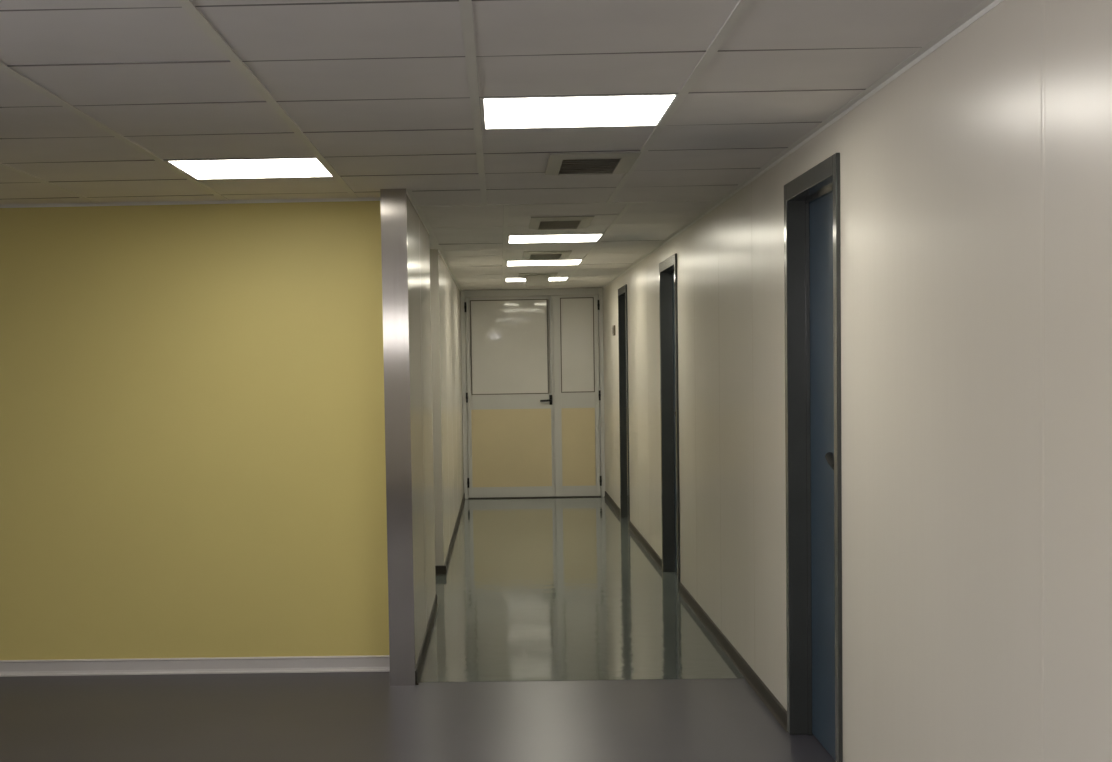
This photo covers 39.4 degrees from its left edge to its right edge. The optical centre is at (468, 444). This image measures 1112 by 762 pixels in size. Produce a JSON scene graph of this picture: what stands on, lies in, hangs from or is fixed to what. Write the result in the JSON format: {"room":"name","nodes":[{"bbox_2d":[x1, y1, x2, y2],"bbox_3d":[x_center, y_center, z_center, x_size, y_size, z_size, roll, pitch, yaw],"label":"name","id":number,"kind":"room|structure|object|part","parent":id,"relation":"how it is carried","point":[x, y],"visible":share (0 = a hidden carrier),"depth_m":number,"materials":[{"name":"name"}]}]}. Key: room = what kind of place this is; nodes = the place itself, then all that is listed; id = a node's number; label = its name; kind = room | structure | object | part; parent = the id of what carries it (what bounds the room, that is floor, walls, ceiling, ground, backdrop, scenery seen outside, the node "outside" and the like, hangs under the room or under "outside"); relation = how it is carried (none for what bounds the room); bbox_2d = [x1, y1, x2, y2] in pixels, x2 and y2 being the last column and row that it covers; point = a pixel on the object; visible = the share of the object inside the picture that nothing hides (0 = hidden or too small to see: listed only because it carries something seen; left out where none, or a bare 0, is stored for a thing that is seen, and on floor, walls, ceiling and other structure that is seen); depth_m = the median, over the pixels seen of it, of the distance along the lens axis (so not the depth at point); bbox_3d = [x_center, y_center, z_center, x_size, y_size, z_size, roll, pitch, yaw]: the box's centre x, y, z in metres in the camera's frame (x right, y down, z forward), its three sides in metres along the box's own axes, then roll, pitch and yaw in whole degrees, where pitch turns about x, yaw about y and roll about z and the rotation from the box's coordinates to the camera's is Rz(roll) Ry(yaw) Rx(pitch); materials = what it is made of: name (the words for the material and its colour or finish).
{"room":"hospital interior","nodes":[
{"label":"hospital interior","id":0,"kind":"room"},
{"bbox_2d":[0,201,388,659],"bbox_3d":[-2.209,-0.066,7.598,3.664,2.400,0.100,-1,3,1],"label":"wall","id":1,"kind":"structure","parent":0,"point":[193,458],"depth_m":7.53,"materials":[{"name":"yellow paint"}]},
{"bbox_2d":[0,655,389,676],"bbox_3d":[-2.191,1.097,7.598,3.664,0.077,0.020,-1,3,1],"label":"baseboard","id":2,"kind":"structure","parent":1,"relation":"attached to","point":[367,663],"depth_m":7.58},
{"bbox_2d":[0,497,834,761],"bbox_3d":[-1.306,1.255,6.165,5.689,0.122,22.326,-1,3,1],"label":"floor","id":3,"kind":"structure","parent":0,"point":[321,716],"depth_m":7.06,"materials":[{"name":"tile"}]},
{"bbox_2d":[406,194,463,667],"bbox_3d":[-1.356,-0.323,12.225,2.381,2.400,10.062,-1,3,1],"label":"wall","id":4,"kind":"structure","parent":0,"point":[418,249],"depth_m":9.36,"materials":[{"name":"white paint"}]},
{"bbox_2d":[380,188,414,685],"bbox_3d":[-0.326,-0.025,7.168,0.118,2.300,0.024,-1,3,1],"label":"guard","id":5,"kind":"object","parent":4,"relation":"attached to","point":[392,201],"visible":1,"depth_m":7.16,"materials":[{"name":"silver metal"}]},
{"bbox_2d":[415,594,437,684],"bbox_3d":[-0.217,1.025,8.415,0.017,0.068,2.384,-1,3,1],"label":"baseboard","id":6,"kind":"structure","parent":4,"relation":"attached to","point":[419,666],"depth_m":8.09,"materials":[{"name":"plastic"}]},
{"bbox_2d":[435,493,464,574],"bbox_3d":[-1.243,0.747,14.042,2.297,0.068,6.132,-1,3,1],"label":"baseboard","id":7,"kind":"structure","parent":4,"relation":"attached to","point":[442,569],"depth_m":12.24,"materials":[{"name":"plastic"}]},
{"bbox_2d":[0,0,984,289],"bbox_3d":[-1.372,-1.178,6.038,5.639,0.164,22.326,-1,3,1],"label":"ceiling","id":8,"kind":"structure","parent":0,"point":[96,95],"depth_m":4.62,"materials":[{"name":"tile"}]},
{"bbox_2d":[164,157,332,179],"bbox_3d":[-0.872,-1.135,6.290,0.601,0.033,0.612,-1,3,1],"label":"recessed light","id":9,"kind":"object","parent":8,"relation":"in","point":[265,167],"visible":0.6,"depth_m":6.28,"materials":[{"name":"white plastic"}]},
{"bbox_2d":[505,278,525,281],"bbox_3d":[0.458,-1.618,15.052,0.198,0.033,0.603,-1,3,1],"label":"recessed light","id":10,"kind":"object","parent":8,"relation":"in","point":[522,279],"depth_m":15.07,"materials":[{"name":"white plastic"}]},
{"bbox_2d":[518,273,557,285],"bbox_3d":[0.638,-1.508,14.270,0.350,0.113,0.640,-1,3,1],"label":"ceiling vent","id":11,"kind":"object","parent":8,"relation":"in","point":[532,279],"visible":1,"depth_m":14.02,"materials":[{"name":"metal"}]},
{"bbox_3d":[0.624,-1.486,14.025,0.210,0.097,0.016,-1,3,1],"label":"hanging panel","id":12,"kind":"part","parent":11,"relation":"part of","materials":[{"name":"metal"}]},
{"bbox_3d":[0.637,-1.556,14.268,0.350,0.016,0.640,-1,3,1],"label":"frame","id":13,"kind":"part","parent":11,"relation":"part of","materials":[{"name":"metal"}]},
{"bbox_2d":[506,259,582,265],"bbox_3d":[0.610,-1.489,12.554,0.613,0.033,0.622,-1,3,1],"label":"recessed light","id":14,"kind":"object","parent":8,"relation":"in","point":[569,261],"visible":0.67,"depth_m":12.54,"materials":[{"name":"white plastic"}]},
{"bbox_2d":[522,251,571,259],"bbox_3d":[0.583,-1.413,11.562,0.350,0.016,0.700,-1,3,1],"label":"ceiling vent","id":15,"kind":"object","parent":8,"relation":"in","point":[530,255],"visible":1,"depth_m":11.46,"materials":[{"name":"metal"}]},
{"bbox_2d":[507,234,602,242],"bbox_3d":[0.560,-1.360,10.109,0.613,0.033,0.620,-1,3,1],"label":"recessed light","id":16,"kind":"object","parent":8,"relation":"in","point":[557,238],"visible":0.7,"depth_m":10.09,"materials":[{"name":"white plastic"}]},
{"bbox_2d":[549,277,567,280],"bbox_3d":[0.873,-1.623,15.012,0.183,0.033,0.587,-1,3,1],"label":"recessed light","id":17,"kind":"object","parent":8,"relation":"in","point":[554,278],"depth_m":15.11,"materials":[{"name":"white plastic"}]},
{"bbox_2d":[529,216,593,229],"bbox_3d":[0.528,-1.272,8.896,0.350,0.016,0.680,-1,3,1],"label":"ceiling vent","id":18,"kind":"object","parent":8,"relation":"in","point":[553,222],"visible":1,"depth_m":8.80,"materials":[{"name":"metal"}]},
{"bbox_2d":[480,94,677,129],"bbox_3d":[0.344,-1.089,5.004,0.609,0.033,0.628,-1,3,1],"label":"recessed light","id":19,"kind":"object","parent":8,"relation":"in","point":[639,109],"visible":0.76,"depth_m":4.98,"materials":[{"name":"white plastic"}]},
{"bbox_2d":[545,151,640,174],"bbox_3d":[0.495,-1.136,6.278,0.351,0.012,0.635,-1,3,1],"label":"ceiling vent","id":20,"kind":"object","parent":8,"relation":"in","point":[587,163],"visible":1,"depth_m":6.22,"materials":[{"name":"metal"}]},
{"bbox_2d":[465,295,600,497],"bbox_3d":[0.763,-0.618,17.150,1.859,2.400,0.110,-1,3,1],"label":"door frame","id":21,"kind":"structure","parent":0,"point":[566,295],"depth_m":17.07,"materials":[{"name":"grey metal"}]},
{"bbox_2d":[461,288,604,498],"bbox_3d":[0.711,-0.558,17.012,1.557,2.294,0.135,-1,3,1],"label":"door","id":22,"kind":"structure","parent":21,"relation":"in","point":[510,447],"depth_m":17.02,"materials":[{"name":"white metal"}]},
{"bbox_3d":[0.450,-1.072,17.006,0.830,1.019,0.008,-1,3,1],"label":"glass pane","id":23,"kind":"part","parent":22,"relation":"part of","materials":[{"name":"glass"}]},
{"bbox_3d":[0.476,0.036,17.061,0.877,0.857,0.012,-1,3,1],"label":"panel","id":24,"kind":"part","parent":22,"relation":"part of","materials":[{"name":"beige wood"}]},
{"bbox_3d":[0.854,-0.490,16.980,0.136,0.110,0.071,-1,3,1],"label":"handle","id":25,"kind":"part","parent":22,"relation":"part of","materials":[{"name":"black plastic"}]},
{"bbox_3d":[1.196,-1.093,16.989,0.350,1.020,0.008,-1,3,1],"label":"glass pane","id":26,"kind":"part","parent":22,"relation":"part of","materials":[{"name":"glass"}]},
{"bbox_3d":[1.213,0.025,17.046,0.366,0.857,0.012,-1,3,1],"label":"panel","id":27,"kind":"part","parent":22,"relation":"part of","materials":[{"name":"beige wood"}]},
{"bbox_2d":[603,0,1111,761],"bbox_3d":[1.366,-0.045,6.043,0.201,2.400,22.326,-1,3,1],"label":"wall","id":28,"kind":"structure","parent":0,"point":[976,183],"depth_m":4.01,"materials":[{"name":"white paint"}]},
{"bbox_2d":[0,0,1003,290],"bbox_3d":[-1.421,-1.089,5.994,5.339,0.017,22.026,-1,3,1],"label":"trim","id":29,"kind":"structure","parent":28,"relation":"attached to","point":[986,6],"depth_m":7.24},
{"bbox_2d":[618,284,629,527],"bbox_3d":[1.488,-0.364,14.233,0.133,2.170,0.920,-1,3,1],"label":"door","id":30,"kind":"structure","parent":28,"relation":"in","point":[622,292],"depth_m":14.62,"materials":[{"name":"blue wood"}]},
{"bbox_2d":[659,253,679,590],"bbox_3d":[1.410,-0.162,10.407,0.133,2.170,0.995,-1,3,1],"label":"door","id":31,"kind":"structure","parent":28,"relation":"in","point":[668,293],"depth_m":10.83,"materials":[{"name":"blue wood"}]},
{"bbox_2d":[604,491,786,731],"bbox_3d":[1.277,1.123,6.053,0.017,0.068,22.021,-1,3,1],"label":"baseboard","id":32,"kind":"structure","parent":28,"relation":"attached to","point":[779,712],"depth_m":7.90,"materials":[{"name":"plastic"}]},
{"bbox_2d":[784,153,842,761],"bbox_3d":[1.313,0.089,5.662,0.133,2.170,0.950,-1,3,1],"label":"door","id":33,"kind":"structure","parent":28,"relation":"in","point":[812,241],"depth_m":5.99,"materials":[{"name":"blue wood"}]},
{"bbox_3d":[1.295,0.065,5.408,0.068,0.071,0.156,-1,3,1],"label":"handle","id":34,"kind":"part","parent":33,"relation":"part of","materials":[{"name":"black plastic"}]}
]}

